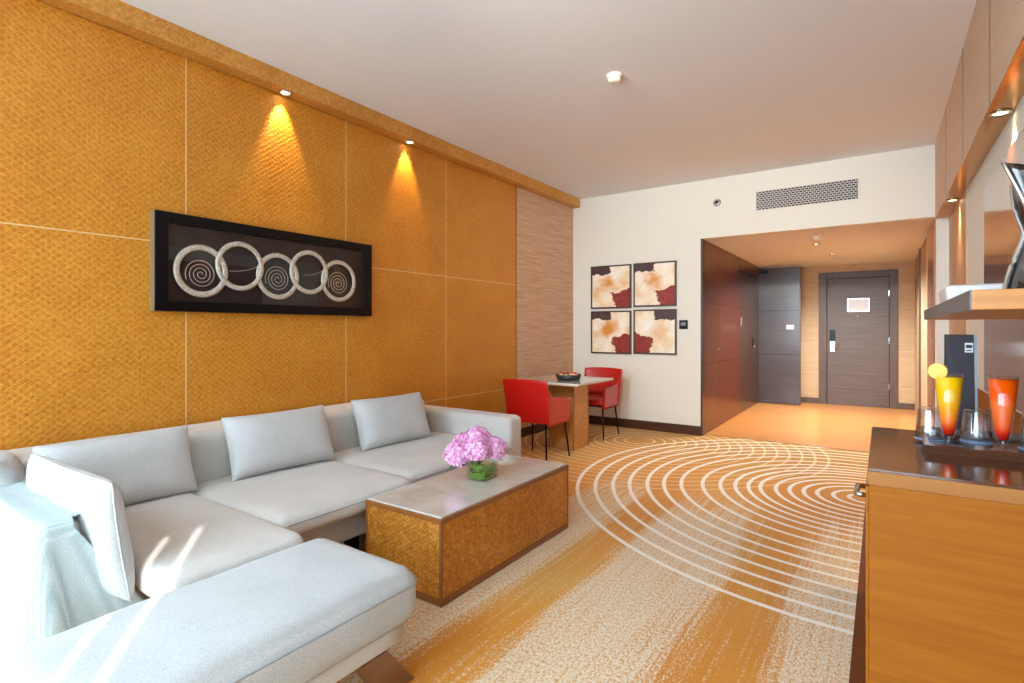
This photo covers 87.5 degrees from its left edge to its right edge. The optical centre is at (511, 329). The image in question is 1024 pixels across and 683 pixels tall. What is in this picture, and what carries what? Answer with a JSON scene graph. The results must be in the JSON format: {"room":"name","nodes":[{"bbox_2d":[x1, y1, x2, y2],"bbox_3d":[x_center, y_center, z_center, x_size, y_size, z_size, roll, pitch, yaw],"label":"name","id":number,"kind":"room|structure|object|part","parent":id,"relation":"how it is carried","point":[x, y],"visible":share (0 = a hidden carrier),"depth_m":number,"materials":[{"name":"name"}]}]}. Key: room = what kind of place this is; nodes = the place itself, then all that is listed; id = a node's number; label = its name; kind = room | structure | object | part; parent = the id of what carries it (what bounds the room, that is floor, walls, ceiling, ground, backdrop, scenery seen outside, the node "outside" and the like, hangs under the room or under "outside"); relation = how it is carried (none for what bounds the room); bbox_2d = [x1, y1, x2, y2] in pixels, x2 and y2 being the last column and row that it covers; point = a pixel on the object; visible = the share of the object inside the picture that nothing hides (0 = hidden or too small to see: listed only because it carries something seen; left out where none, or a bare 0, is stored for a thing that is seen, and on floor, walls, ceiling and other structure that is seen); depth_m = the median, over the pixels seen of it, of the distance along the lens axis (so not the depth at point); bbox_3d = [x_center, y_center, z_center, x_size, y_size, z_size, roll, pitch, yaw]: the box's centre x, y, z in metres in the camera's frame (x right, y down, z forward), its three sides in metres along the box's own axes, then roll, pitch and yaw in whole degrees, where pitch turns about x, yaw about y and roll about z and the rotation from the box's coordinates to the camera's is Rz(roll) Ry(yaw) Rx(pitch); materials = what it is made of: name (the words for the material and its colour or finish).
{"room":"hotel room","nodes":[
{"label":"hotel room","id":0,"kind":"room"},
{"bbox_2d":[0,0,572,449],"bbox_3d":[-1.372,-0.260,4.412,0.126,3.120,7.700,0,0,35],"label":"wall","id":1,"kind":"structure","parent":0,"point":[102,128],"depth_m":3.47,"materials":[{"name":"brown"}]},
{"bbox_3d":[-2.389,-1.114,2.851,0.012,1.165,1.207,0,0,35],"label":"panel","id":2,"kind":"part","parent":1,"relation":"part of","materials":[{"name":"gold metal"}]},
{"bbox_3d":[-2.389,0.081,2.851,0.012,1.211,1.207,0,0,35],"label":"panel","id":3,"kind":"part","parent":1,"relation":"part of","materials":[{"name":"fabric"}]},
{"bbox_2d":[150,209,371,315],"bbox_3d":[-1.665,-0.409,3.840,0.055,0.598,1.636,0,0,35],"label":"framed wall art","id":4,"kind":"object","parent":1,"relation":"attached to","point":[198,264],"visible":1,"depth_m":3.66,"materials":[{"name":"black paint"}]},
{"bbox_3d":[-1.699,-1.114,3.850,0.012,1.165,1.208,0,0,35],"label":"panel","id":5,"kind":"part","parent":1,"relation":"part of","materials":[{"name":"fabric"}]},
{"bbox_3d":[-1.699,0.081,3.850,0.012,1.211,1.208,0,0,35],"label":"panel","id":6,"kind":"part","parent":1,"relation":"part of","materials":[{"name":"fabric"}]},
{"bbox_2d":[278,90,291,95],"bbox_3d":[-1.627,-1.694,3.841,0.092,0.009,0.092,0,0,35],"label":"recessed light","id":7,"kind":"object","parent":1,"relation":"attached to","point":[281,92],"visible":1,"depth_m":3.83,"materials":[{"name":"silver metal"}]},
{"bbox_2d":[38,0,579,208],"bbox_3d":[-1.230,-1.760,4.427,0.127,0.120,7.485,0,0,35],"label":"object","id":8,"kind":"structure","parent":1,"relation":"attached to","point":[122,17],"depth_m":3.71,"materials":[{"name":"orange wood"}]},
{"bbox_3d":[-1.009,-1.114,4.848,0.012,1.165,1.205,0,0,35],"label":"panel","id":9,"kind":"part","parent":1,"relation":"part of","materials":[{"name":"fabric"}]},
{"bbox_3d":[-1.009,0.081,4.848,0.012,1.211,1.205,0,0,35],"label":"panel","id":10,"kind":"part","parent":1,"relation":"part of","materials":[{"name":"fabric"}]},
{"bbox_2d":[405,140,414,144],"bbox_3d":[-0.928,-1.694,4.853,0.092,0.009,0.092,0,0,35],"label":"recessed light","id":11,"kind":"object","parent":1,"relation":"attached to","point":[409,142],"visible":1,"depth_m":4.86,"materials":[{"name":"silver metal"}]},
{"bbox_3d":[-1.009,0.997,4.848,0.012,0.606,1.205,0,0,35],"label":"panel","id":12,"kind":"part","parent":1,"relation":"part of","materials":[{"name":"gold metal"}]},
{"bbox_3d":[-0.311,0.997,5.857,0.012,0.606,1.234,0,0,35],"label":"panel","id":13,"kind":"part","parent":1,"relation":"part of","materials":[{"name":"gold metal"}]},
{"bbox_3d":[-0.311,-1.114,5.857,0.012,1.165,1.234,0,0,35],"label":"panel","id":14,"kind":"part","parent":1,"relation":"part of","materials":[{"name":"fabric"}]},
{"bbox_3d":[-0.311,0.081,5.857,0.012,1.211,1.234,0,0,35],"label":"panel","id":15,"kind":"part","parent":1,"relation":"part of","materials":[{"name":"fabric"}]},
{"bbox_2d":[521,424,547,436],"bbox_3d":[0.018,1.245,6.308,0.018,0.110,3.000,0,0,35],"label":"baseboard","id":16,"kind":"structure","parent":1,"relation":"attached to","point":[525,431],"depth_m":6.62,"materials":[{"name":"brown wood"}]},
{"bbox_3d":[0.452,-0.200,6.962,0.012,3.000,1.430,0,0,35],"label":"ribbed panel","id":17,"kind":"part","parent":1,"relation":"part of","materials":[{"name":"wood"}]},
{"bbox_2d":[120,0,976,198],"bbox_3d":[0.398,-1.870,3.250,4.320,0.100,7.800,0,0,35],"label":"ceiling","id":18,"kind":"structure","parent":0,"point":[707,89],"depth_m":3.79,"materials":[{"name":"white paint"}]},
{"bbox_2d":[607,72,621,83],"bbox_3d":[0.734,-1.794,3.832,0.110,0.052,0.110,0,0,35],"label":"smoke detector","id":19,"kind":"object","parent":18,"relation":"attached to","point":[613,77],"visible":1,"depth_m":3.80,"materials":[{"name":"beige plastic"}]},
{"bbox_2d":[336,402,920,682],"bbox_3d":[1.522,1.350,4.965,4.220,0.100,11.900,0,0,35],"label":"floor","id":20,"kind":"structure","parent":0,"point":[679,558],"depth_m":2.87,"materials":[{"name":"carpet"}]},
{"bbox_2d":[0,538,416,682],"bbox_3d":[-0.887,1.079,1.707,0.617,0.443,1.114,0,0,35],"label":"ottoman","id":21,"kind":"object","parent":20,"relation":"on","point":[320,610],"visible":1,"depth_m":1.62,"materials":[{"name":"fabric"}]},
{"bbox_3d":[-0.887,1.100,1.707,0.540,0.070,0.980,0,0,35],"label":"frame","id":22,"kind":"part","parent":21,"relation":"part of","materials":[{"name":"fabric"}]},
{"bbox_3d":[-0.471,1.216,1.921,0.100,0.168,0.243,0,0,35],"label":"leg","id":23,"kind":"part","parent":21,"relation":"part of","materials":[{"name":"brown wood"}]},
{"bbox_2d":[4,401,520,599],"bbox_3d":[-1.110,0.941,3.305,1.529,0.718,3.052,0,0,35],"label":"sectional sofa","id":24,"kind":"object","parent":20,"relation":"on","point":[183,539],"visible":0.43,"depth_m":2.80,"materials":[{"name":"fabric"}]},
{"bbox_2d":[0,450,25,486],"bbox_3d":[-2.206,0.676,2.333,0.162,0.255,0.366,0,0,-37],"label":"cushion","id":25,"kind":"object","parent":24,"relation":"on","point":[12,471],"visible":0.31,"depth_m":2.27,"materials":[{"name":"fabric"}]},
{"bbox_2d":[0,474,143,656],"bbox_3d":[-1.871,0.957,2.175,1.051,0.626,0.464,0,0,35],"label":"throw blanket","id":26,"kind":"object","parent":24,"relation":"on","point":[50,585],"visible":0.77,"depth_m":1.82,"materials":[{"name":"fabric"}]},
{"bbox_3d":[-2.038,0.905,2.178,1.212,0.492,0.138,0,0,35],"label":"armrest","id":27,"kind":"part","parent":24,"relation":"part of","materials":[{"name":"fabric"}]},
{"bbox_2d":[26,453,134,602],"bbox_3d":[-1.708,0.749,2.100,0.824,0.438,0.184,0,0,32],"label":"cushion","id":28,"kind":"object","parent":24,"relation":"on","point":[102,519],"visible":0.64,"depth_m":1.89,"materials":[{"name":"fabric"}]},
{"bbox_2d":[31,425,197,505],"bbox_3d":[-1.928,0.700,2.650,0.224,0.343,0.665,0,0,33],"label":"cushion","id":29,"kind":"object","parent":24,"relation":"on","point":[147,466],"visible":0.66,"depth_m":2.65,"materials":[{"name":"fabric"}]},
{"bbox_2d":[125,492,303,597],"bbox_3d":[-1.524,0.921,2.413,1.195,0.131,0.562,0,0,35],"label":"seat cushion","id":30,"kind":"object","parent":24,"relation":"on","point":[183,539],"depth_m":2.21,"materials":[{"name":"fabric"}]},
{"bbox_3d":[-1.657,0.793,3.540,0.355,0.421,2.783,0,0,35],"label":"backrest","id":31,"kind":"part","parent":24,"relation":"part of","materials":[{"name":"fabric"}]},
{"bbox_2d":[221,405,334,481],"bbox_3d":[-1.433,0.687,3.333,0.258,0.349,0.677,0,0,38],"label":"cushion","id":32,"kind":"object","parent":24,"relation":"on","point":[258,444],"visible":1,"depth_m":3.21,"materials":[{"name":"fabric"}]},
{"bbox_2d":[189,460,411,533],"bbox_3d":[-1.209,0.921,3.071,0.964,0.135,0.876,0,0,35],"label":"seat cushion","id":33,"kind":"object","parent":24,"relation":"on","point":[300,499],"depth_m":2.87,"materials":[{"name":"fabric"}]},
{"bbox_3d":[-0.920,1.222,3.067,0.060,0.155,0.060,0,0,35],"label":"leg","id":34,"kind":"part","parent":24,"relation":"part of","materials":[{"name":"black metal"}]},
{"bbox_2d":[350,392,429,450],"bbox_3d":[-0.910,0.687,4.079,0.259,0.353,0.664,0,0,38],"label":"cushion","id":35,"kind":"object","parent":24,"relation":"on","point":[383,421],"visible":1,"depth_m":3.94,"materials":[{"name":"fabric"}]},
{"bbox_2d":[330,431,512,482],"bbox_3d":[-0.661,0.920,3.920,0.898,0.135,1.136,0,0,35],"label":"seat cushion","id":36,"kind":"object","parent":24,"relation":"on","point":[417,460],"depth_m":3.65,"materials":[{"name":"fabric"}]},
{"bbox_3d":[-0.439,0.919,4.576,1.158,0.465,0.194,0,0,35],"label":"armrest","id":37,"kind":"part","parent":24,"relation":"part of","materials":[{"name":"fabric"}]},
{"bbox_2d":[366,454,568,607],"bbox_3d":[-0.196,1.090,3.150,0.529,0.420,1.234,0,0,35],"label":"coffee table","id":38,"kind":"object","parent":20,"relation":"on","point":[453,530],"visible":0.8,"depth_m":2.78,"materials":[{"name":"wicker"}]},
{"bbox_3d":[-0.752,1.087,2.795,0.014,0.355,0.014,0,0,35],"label":"corner trim","id":39,"kind":"part","parent":38,"relation":"part of","materials":[{"name":"brown wood"}]},
{"bbox_3d":[-0.542,1.087,2.650,0.497,0.351,0.010,0,0,35],"label":"panel","id":40,"kind":"part","parent":38,"relation":"part of","materials":[{"name":"wicker"}]},
{"bbox_3d":[-0.332,1.087,2.505,0.014,0.355,0.014,0,0,35],"label":"corner trim","id":41,"kind":"part","parent":38,"relation":"part of","materials":[{"name":"brown wood"}]},
{"bbox_3d":[-0.196,0.900,3.150,0.529,0.024,1.234,0,0,35],"label":"frame","id":42,"kind":"part","parent":38,"relation":"part of","materials":[{"name":"brown wood"}]},
{"bbox_2d":[470,463,493,479],"bbox_3d":[-0.176,0.833,3.167,0.132,0.107,0.132,0,0,32],"label":"glass vase","id":43,"kind":"object","parent":38,"relation":"on","point":[486,470],"visible":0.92,"depth_m":3.13,"materials":[{"name":"green glass"}]},
{"bbox_2d":[443,440,486,475],"bbox_3d":[-0.294,0.762,3.153,0.218,0.217,0.203,0,0,35],"label":"hydrangea","id":44,"kind":"object","parent":43,"relation":"in","point":[455,454],"visible":0.86,"depth_m":3.10,"materials":[{"name":"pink plant"}]},
{"bbox_2d":[452,432,484,477],"bbox_3d":[-0.255,0.748,3.245,0.242,0.244,0.165,0,0,15],"label":"hydrangea","id":45,"kind":"object","parent":43,"relation":"in","point":[459,436],"visible":0.27,"depth_m":3.21,"materials":[{"name":"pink plant"}]},
{"bbox_2d":[463,425,490,473],"bbox_3d":[-0.213,0.724,3.222,0.176,0.292,0.181,0,0,35],"label":"hydrangea","id":46,"kind":"object","parent":43,"relation":"in","point":[477,431],"visible":0.47,"depth_m":3.18,"materials":[{"name":"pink plant"}]},
{"bbox_2d":[463,436,491,472],"bbox_3d":[-0.200,0.741,3.100,0.176,0.257,0.173,0,0,35],"label":"hydrangea","id":47,"kind":"object","parent":43,"relation":"in","point":[477,449],"visible":0.96,"depth_m":3.05,"materials":[{"name":"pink plant"}]},
{"bbox_2d":[475,436,506,472],"bbox_3d":[-0.113,0.752,3.183,0.168,0.234,0.165,0,0,35],"label":"hydrangea","id":48,"kind":"object","parent":43,"relation":"in","point":[497,448],"visible":0.68,"depth_m":3.14,"materials":[{"name":"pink plant"}]},
{"bbox_3d":[0.014,1.087,3.005,0.010,0.351,1.202,0,0,35],"label":"panel","id":49,"kind":"part","parent":38,"relation":"part of","materials":[{"name":"wicker"}]},
{"bbox_3d":[0.359,1.087,3.505,0.014,0.355,0.014,0,0,35],"label":"corner trim","id":50,"kind":"part","parent":38,"relation":"part of","materials":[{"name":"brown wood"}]},
{"bbox_2d":[503,379,570,460],"bbox_3d":[0.254,0.892,5.407,0.517,0.819,0.554,0,0,35],"label":"dining chair","id":51,"kind":"object","parent":20,"relation":"on","point":[532,401],"visible":0.94,"depth_m":5.21,"materials":[{"name":"red leather"}]},
{"bbox_3d":[0.133,0.698,5.232,0.517,0.432,0.127,0,0,35],"label":"backrest","id":52,"kind":"part","parent":51,"relation":"part of","materials":[{"name":"red leather"}]},
{"bbox_3d":[0.223,1.097,5.721,0.023,0.408,0.077,0,0,3],"label":"leg","id":53,"kind":"part","parent":51,"relation":"part of","materials":[{"name":"black metal"}]},
{"bbox_3d":[0.328,1.097,5.154,0.023,0.408,0.077,0,0,3],"label":"leg","id":54,"kind":"part","parent":51,"relation":"part of","materials":[{"name":"black metal"}]},
{"bbox_3d":[0.460,0.753,5.310,0.026,0.374,0.460,0,0,35],"label":"panel","id":55,"kind":"part","parent":51,"relation":"part of","materials":[{"name":"red leather"}]},
{"bbox_3d":[0.559,1.097,5.489,0.077,0.408,0.023,0,0,-24],"label":"leg","id":56,"kind":"part","parent":51,"relation":"part of","materials":[{"name":"black metal"}]},
{"bbox_2d":[521,374,613,450],"bbox_3d":[0.571,0.925,5.963,0.824,0.750,0.864,0,0,35],"label":"dining table","id":57,"kind":"object","parent":20,"relation":"on","point":[578,425],"visible":0.81,"depth_m":5.82,"materials":[{"name":"wood"}]},
{"bbox_2d":[555,373,581,380],"bbox_3d":[0.613,0.518,5.812,0.284,0.064,0.284,0,0,35],"label":"bowl","id":58,"kind":"object","parent":57,"relation":"on","point":[563,377],"visible":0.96,"depth_m":5.70,"materials":[{"name":"black"}]},
{"bbox_3d":[0.633,0.940,5.956,0.312,0.720,0.362,0,0,35],"label":"pedestal trim","id":59,"kind":"part","parent":57,"relation":"part of","materials":[{"name":"wood"}]},
{"bbox_2d":[584,367,622,440],"bbox_3d":[1.029,0.892,6.591,0.517,0.819,0.554,0,0,33],"label":"dining chair","id":60,"kind":"object","parent":20,"relation":"on","point":[606,395],"visible":0.6,"depth_m":6.61,"materials":[{"name":"red leather"}]},
{"bbox_3d":[0.992,0.857,6.535,0.440,0.087,0.420,0,0,33],"label":"seat","id":61,"kind":"part","parent":60,"relation":"part of","materials":[{"name":"red leather"}]},
{"bbox_3d":[1.066,1.097,6.277,0.023,0.408,0.077,0,0,2],"label":"leg","id":62,"kind":"part","parent":60,"relation":"part of","materials":[{"name":"black metal"}]},
{"bbox_3d":[1.146,0.698,6.769,0.517,0.432,0.127,0,0,34],"label":"backrest","id":63,"kind":"part","parent":60,"relation":"part of","materials":[{"name":"red leather"}]},
{"bbox_3d":[1.196,0.753,6.436,0.026,0.374,0.460,0,0,33],"label":"panel","id":64,"kind":"part","parent":60,"relation":"part of","materials":[{"name":"red leather"}]},
{"bbox_3d":[1.291,1.097,6.617,0.077,0.408,0.023,0,0,-25],"label":"leg","id":65,"kind":"part","parent":60,"relation":"part of","materials":[{"name":"black metal"}]},
{"bbox_2d":[705,434,865,451],"bbox_3d":[3.307,1.298,5.982,2.240,0.003,0.022,0,0,35],"label":"trim","id":66,"kind":"structure","parent":20,"relation":"on","point":[705,434],"depth_m":6.08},
{"bbox_2d":[854,427,1023,682],"bbox_3d":[1.410,0.840,1.633,0.595,0.920,0.770,0,0,35],"label":"base cabinet","id":67,"kind":"object","parent":20,"relation":"on","point":[945,533],"visible":0.98,"depth_m":1.39,"materials":[{"name":"brown wood"}]},
{"bbox_2d":[849,504,865,682],"bbox_3d":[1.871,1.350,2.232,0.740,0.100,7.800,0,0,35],"label":"trim","id":68,"kind":"structure","parent":67,"relation":"attached to","point":[858,655],"depth_m":2.33,"materials":[{"name":"wood"}]},
{"bbox_3d":[1.009,0.465,1.551,0.029,0.014,0.114,0,0,35],"label":"handle","id":69,"kind":"part","parent":67,"relation":"part of","materials":[{"name":"silver metal"}]},
{"bbox_3d":[1.192,0.828,1.783,0.008,0.785,0.730,0,0,35],"label":"door","id":70,"kind":"part","parent":67,"relation":"part of","materials":[{"name":"brown wood"}]},
{"bbox_2d":[944,334,977,429],"bbox_3d":[1.615,0.199,1.927,0.087,0.362,0.054,0,0,28],"label":"menu stand","id":71,"kind":"object","parent":67,"relation":"on","point":[960,350],"visible":0.75,"depth_m":1.91,"materials":[{"name":"grey"}]},
{"bbox_2d":[917,425,1023,462],"bbox_3d":[1.552,0.367,1.692,0.416,0.026,0.406,0,0,35],"label":"serving tray","id":72,"kind":"object","parent":67,"relation":"on","point":[983,451],"visible":0.89,"depth_m":1.70,"materials":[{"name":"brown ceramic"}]},
{"bbox_2d":[914,436,946,441],"bbox_3d":[1.419,0.370,1.815,0.088,0.003,0.088,0,0,35],"label":"coaster","id":73,"kind":"object","parent":72,"relation":"on","point":[930,438],"visible":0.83,"depth_m":1.81,"materials":[{"name":"blue"}]},
{"bbox_2d":[915,406,945,439],"bbox_3d":[1.419,0.316,1.815,0.082,0.105,0.082,0,0,35],"label":"tumbler","id":74,"kind":"object","parent":73,"relation":"on","point":[916,432],"visible":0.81,"depth_m":1.83,"materials":[{"name":"clear glass"}]},
{"bbox_2d":[934,374,963,446],"bbox_3d":[1.395,0.257,1.710,0.075,0.230,0.075,0,0,35],"label":"cocktail glass","id":75,"kind":"object","parent":72,"relation":"on","point":[948,389],"visible":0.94,"depth_m":1.69,"materials":[{"name":"glass"}]},
{"bbox_2d":[928,363,947,378],"bbox_3d":[1.366,0.134,1.716,0.008,0.051,0.051,0,0,-38],"label":"slice","id":76,"kind":"object","parent":75,"relation":"on","point":[935,370],"visible":1,"depth_m":1.71,"materials":[{"name":"yellow food"}]},
{"bbox_2d":[959,438,993,443],"bbox_3d":[1.540,0.370,1.774,0.088,0.003,0.088,0,0,35],"label":"coaster","id":77,"kind":"object","parent":72,"relation":"on","point":[969,440],"visible":0.95,"depth_m":1.76,"materials":[{"name":"blue"}]},
{"bbox_2d":[960,408,992,442],"bbox_3d":[1.540,0.316,1.774,0.082,0.105,0.082,0,0,35],"label":"tumbler","id":78,"kind":"object","parent":77,"relation":"on","point":[991,434],"visible":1,"depth_m":1.78,"materials":[{"name":"clear glass"}]},
{"bbox_2d":[987,376,1019,451],"bbox_3d":[1.498,0.257,1.633,0.075,0.230,0.075,0,0,35],"label":"cocktail glass","id":79,"kind":"object","parent":72,"relation":"on","point":[1002,393],"visible":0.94,"depth_m":1.61,"materials":[{"name":"glass"}]},
{"bbox_3d":[1.624,0.370,1.655,0.088,0.003,0.088,0,0,35],"label":"coaster","id":80,"kind":"object","parent":72,"relation":"on","visible":0},
{"bbox_2d":[1019,414,1023,446],"bbox_3d":[1.624,0.316,1.655,0.082,0.105,0.082,0,0,35],"label":"tumbler","id":81,"kind":"object","parent":80,"relation":"on","point":[1020,440],"visible":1,"depth_m":1.68,"materials":[{"name":"clear glass"}]},
{"bbox_2d":[705,240,738,433],"bbox_3d":[3.522,0.095,8.336,0.156,2.410,4.080,0,0,35],"label":"wall","id":82,"kind":"structure","parent":0,"point":[721,266],"depth_m":7.30,"materials":[{"name":"brown wood"}]},
{"bbox_2d":[701,238,704,435],"bbox_3d":[2.353,0.095,6.590,0.022,2.410,0.131,0,0,35],"label":"trim","id":83,"kind":"structure","parent":82,"relation":"attached to","point":[702,239],"depth_m":6.54,"materials":[{"name":"brown wood"}]},
{"bbox_3d":[2.596,-0.720,6.940,0.020,0.774,0.724,0,0,35],"label":"panel","id":84,"kind":"part","parent":82,"relation":"part of","materials":[{"name":"red wood"}]},
{"bbox_3d":[2.596,0.052,6.940,0.020,0.759,0.724,0,0,35],"label":"panel","id":85,"kind":"part","parent":82,"relation":"part of","materials":[{"name":"red wood"}]},
{"bbox_3d":[2.596,0.868,6.940,0.020,0.859,0.724,0,0,35],"label":"panel","id":86,"kind":"part","parent":82,"relation":"part of","materials":[{"name":"red wood"}]},
{"bbox_3d":[3.144,-0.720,7.734,0.020,0.774,1.194,0,0,35],"label":"panel","id":87,"kind":"part","parent":82,"relation":"part of","materials":[{"name":"red wood"}]},
{"bbox_3d":[3.144,0.052,7.734,0.020,0.759,1.194,0,0,35],"label":"panel","id":88,"kind":"part","parent":82,"relation":"part of","materials":[{"name":"red wood"}]},
{"bbox_3d":[3.144,0.868,7.734,0.020,0.859,1.194,0,0,35],"label":"panel","id":89,"kind":"part","parent":82,"relation":"part of","materials":[{"name":"red wood"}]},
{"bbox_2d":[739,257,758,413],"bbox_3d":[3.947,0.095,8.844,0.079,2.410,1.520,0,0,35],"label":"door","id":90,"kind":"structure","parent":82,"relation":"in","point":[748,272],"depth_m":8.81,"materials":[{"name":"brown wood"}]},
{"bbox_2d":[573,145,948,426],"bbox_3d":[2.593,-0.260,6.425,4.320,3.120,0.120,0,0,35],"label":"wall","id":91,"kind":"structure","parent":0,"point":[665,223],"depth_m":6.62,"materials":[{"name":"white paint"}]},
{"bbox_2d":[591,264,631,308],"bbox_3d":[1.331,-0.572,7.203,0.577,0.577,0.035,0,0,35],"label":"painting","id":92,"kind":"object","parent":91,"relation":"attached to","point":[611,285],"visible":1,"depth_m":7.19,"materials":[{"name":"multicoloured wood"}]},
{"bbox_2d":[591,311,631,353],"bbox_3d":[1.331,0.038,7.203,0.577,0.573,0.035,0,0,35],"label":"painting","id":93,"kind":"object","parent":91,"relation":"attached to","point":[611,331],"visible":1,"depth_m":7.19,"materials":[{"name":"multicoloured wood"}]},
{"bbox_2d":[589,415,700,435],"bbox_3d":[1.583,1.242,7.040,1.760,0.115,0.018,0,0,35],"label":"baseboard","id":94,"kind":"structure","parent":91,"relation":"attached to","point":[609,421],"depth_m":6.91,"materials":[{"name":"brown wood"}]},
{"bbox_2d":[633,309,676,354],"bbox_3d":[1.829,0.031,6.859,0.562,0.574,0.035,0,0,35],"label":"painting","id":95,"kind":"object","parent":91,"relation":"attached to","point":[654,330],"visible":1,"depth_m":6.84,"materials":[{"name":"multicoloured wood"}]},
{"bbox_2d":[633,260,676,306],"bbox_3d":[1.829,-0.579,6.859,0.560,0.567,0.035,0,0,35],"label":"painting","id":96,"kind":"object","parent":91,"relation":"attached to","point":[654,283],"visible":1,"depth_m":6.84,"materials":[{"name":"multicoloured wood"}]},
{"bbox_2d":[679,320,687,328],"bbox_3d":[2.133,-0.060,6.658,0.104,0.110,0.020,0,0,35],"label":"thermostat","id":97,"kind":"object","parent":91,"relation":"attached to","point":[683,324],"visible":1,"depth_m":6.65,"materials":[{"name":"black paint"}]},
{"bbox_2d":[713,199,720,205],"bbox_3d":[2.458,-1.525,6.425,0.090,0.090,0.034,0,0,35],"label":"wall sensor","id":98,"kind":"object","parent":91,"relation":"attached to","point":[717,202],"visible":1,"depth_m":6.42,"materials":[{"name":"grey metal"}]},
{"bbox_2d":[755,177,858,211],"bbox_3d":[3.230,-1.480,5.905,1.010,0.236,0.012,0,0,35],"label":"air vent","id":99,"kind":"object","parent":91,"relation":"in","point":[842,190],"visible":1,"depth_m":5.88,"materials":[{"name":"metal"}]},
{"bbox_2d":[758,265,800,404],"bbox_3d":[4.653,0.097,9.337,0.680,2.390,0.074,0,0,35],"label":"door","id":100,"kind":"structure","parent":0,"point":[779,287],"depth_m":9.31,"materials":[{"name":"grey wood"}]},
{"bbox_3d":[4.661,-1.089,9.348,0.680,0.018,0.048,0,0,35],"label":"rail","id":101,"kind":"part","parent":100,"relation":"part of","materials":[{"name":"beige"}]},
{"bbox_2d":[786,325,793,328],"bbox_3d":[4.795,-0.040,9.225,0.120,0.080,0.010,0,0,35],"label":"plaque","id":102,"kind":"object","parent":100,"relation":"attached to","point":[787,326],"visible":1,"depth_m":9.22,"materials":[{"name":"white"}]},
{"bbox_2d":[706,219,932,267],"bbox_3d":[4.272,-1.160,7.818,2.940,0.100,4.080,0,0,35],"label":"ceiling","id":103,"kind":"structure","parent":0,"point":[895,241],"depth_m":7.08,"materials":[{"name":"white paint"}]},
{"bbox_2d":[812,235,822,240],"bbox_3d":[3.632,-1.084,6.364,0.110,0.052,0.110,0,0,35],"label":"smoke detector","id":104,"kind":"object","parent":103,"relation":"attached to","point":[817,237],"visible":1,"depth_m":6.33,"materials":[{"name":"beige plastic"}]},
{"bbox_2d":[801,261,914,403],"bbox_3d":[5.409,0.095,9.463,2.940,2.410,0.120,0,0,35],"label":"wall","id":105,"kind":"structure","parent":0,"point":[906,269],"depth_m":9.11,"materials":[{"name":"beige wood"}]},
{"bbox_2d":[801,397,914,409],"bbox_3d":[5.576,1.250,9.265,2.240,0.100,0.015,0,0,35],"label":"baseboard","id":106,"kind":"structure","parent":105,"relation":"attached to","point":[908,406],"depth_m":8.74,"materials":[{"name":"brown wood"}]},
{"bbox_2d":[819,269,897,408],"bbox_3d":[5.867,0.158,9.098,1.130,2.285,0.160,0,0,35],"label":"door","id":107,"kind":"structure","parent":105,"relation":"in","point":[858,351],"depth_m":9.09,"materials":[{"name":"brown wood"}]},
{"bbox_3d":[5.571,0.297,9.301,0.074,0.185,0.022,0,0,35],"label":"lock plate","id":108,"kind":"part","parent":107,"relation":"part of","materials":[{"name":"silver metal"}]},
{"bbox_2d":[847,298,868,311],"bbox_3d":[5.883,-0.415,9.093,0.320,0.230,0.010,0,0,35],"label":"notice","id":109,"kind":"object","parent":107,"relation":"attached to","point":[853,304],"visible":1,"depth_m":9.09,"materials":[{"name":"white paper"}]},
{"bbox_2d":[915,219,934,426],"bbox_3d":[5.434,0.095,7.015,0.116,2.410,4.080,0,0,35],"label":"wall","id":110,"kind":"structure","parent":0,"point":[925,259],"depth_m":6.54,"materials":[{"name":"beige wood"}]},
{"bbox_3d":[5.628,0.096,7.385,0.016,2.408,0.150,0,0,35],"label":"corner post","id":111,"kind":"part","parent":110,"relation":"part of","materials":[{"name":"brown wood"}]},
{"bbox_3d":[4.501,0.096,5.751,0.012,2.408,0.920,0,0,35],"label":"wood panel","id":112,"kind":"part","parent":110,"relation":"part of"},
{"bbox_2d":[949,95,1023,433],"bbox_3d":[2.129,-0.260,2.054,0.112,3.120,7.600,0,0,35],"label":"wall","id":113,"kind":"structure","parent":0,"point":[984,233],"depth_m":3.13,"materials":[{"name":"white paint"}]},
{"bbox_2d":[946,199,959,201],"bbox_3d":[3.687,-1.079,4.478,0.092,0.009,0.092,0,0,35],"label":"recessed light","id":114,"kind":"object","parent":113,"relation":"attached to","point":[949,200],"visible":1,"depth_m":4.48,"materials":[{"name":"silver metal"}]},
{"bbox_2d":[924,288,1023,319],"bbox_3d":[1.736,-0.071,1.894,0.352,0.048,1.710,0,0,35],"label":"wall shelf","id":115,"kind":"object","parent":113,"relation":"attached to","point":[990,304],"visible":1,"depth_m":1.36,"materials":[{"name":"brown wood"}]},
{"bbox_2d":[939,283,1002,302],"bbox_3d":[1.867,-0.133,2.113,0.266,0.075,0.335,0,0,35],"label":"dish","id":116,"kind":"object","parent":115,"relation":"on","point":[951,291],"visible":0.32,"depth_m":2.03,"materials":[{"name":"white ceramic"}]},
{"bbox_2d":[1001,162,1023,288],"bbox_3d":[1.694,-0.317,1.722,0.179,0.451,0.179,0,0,43],"label":"sculpture","id":117,"kind":"object","parent":115,"relation":"on","point":[1014,278],"visible":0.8,"depth_m":1.74,"materials":[{"name":"silver metal"}]},
{"bbox_2d":[935,0,1023,218],"bbox_3d":[2.076,-1.452,2.151,0.110,0.736,7.500,0,0,35],"label":"ceiling soffit","id":118,"kind":"structure","parent":113,"relation":"attached to","point":[989,76],"depth_m":2.98,"materials":[{"name":"beige wood"}]},
{"bbox_2d":[988,109,1012,117],"bbox_3d":[2.442,-1.079,2.676,0.092,0.009,0.092,0,0,35],"label":"recessed light","id":119,"kind":"object","parent":113,"relation":"attached to","point":[1000,113],"visible":1,"depth_m":2.67,"materials":[{"name":"silver metal"}]},
{"bbox_3d":[1.960,-0.265,1.897,0.012,1.290,3.550,0,0,35],"label":"gloss panel","id":120,"kind":"part","parent":113,"relation":"part of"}
]}

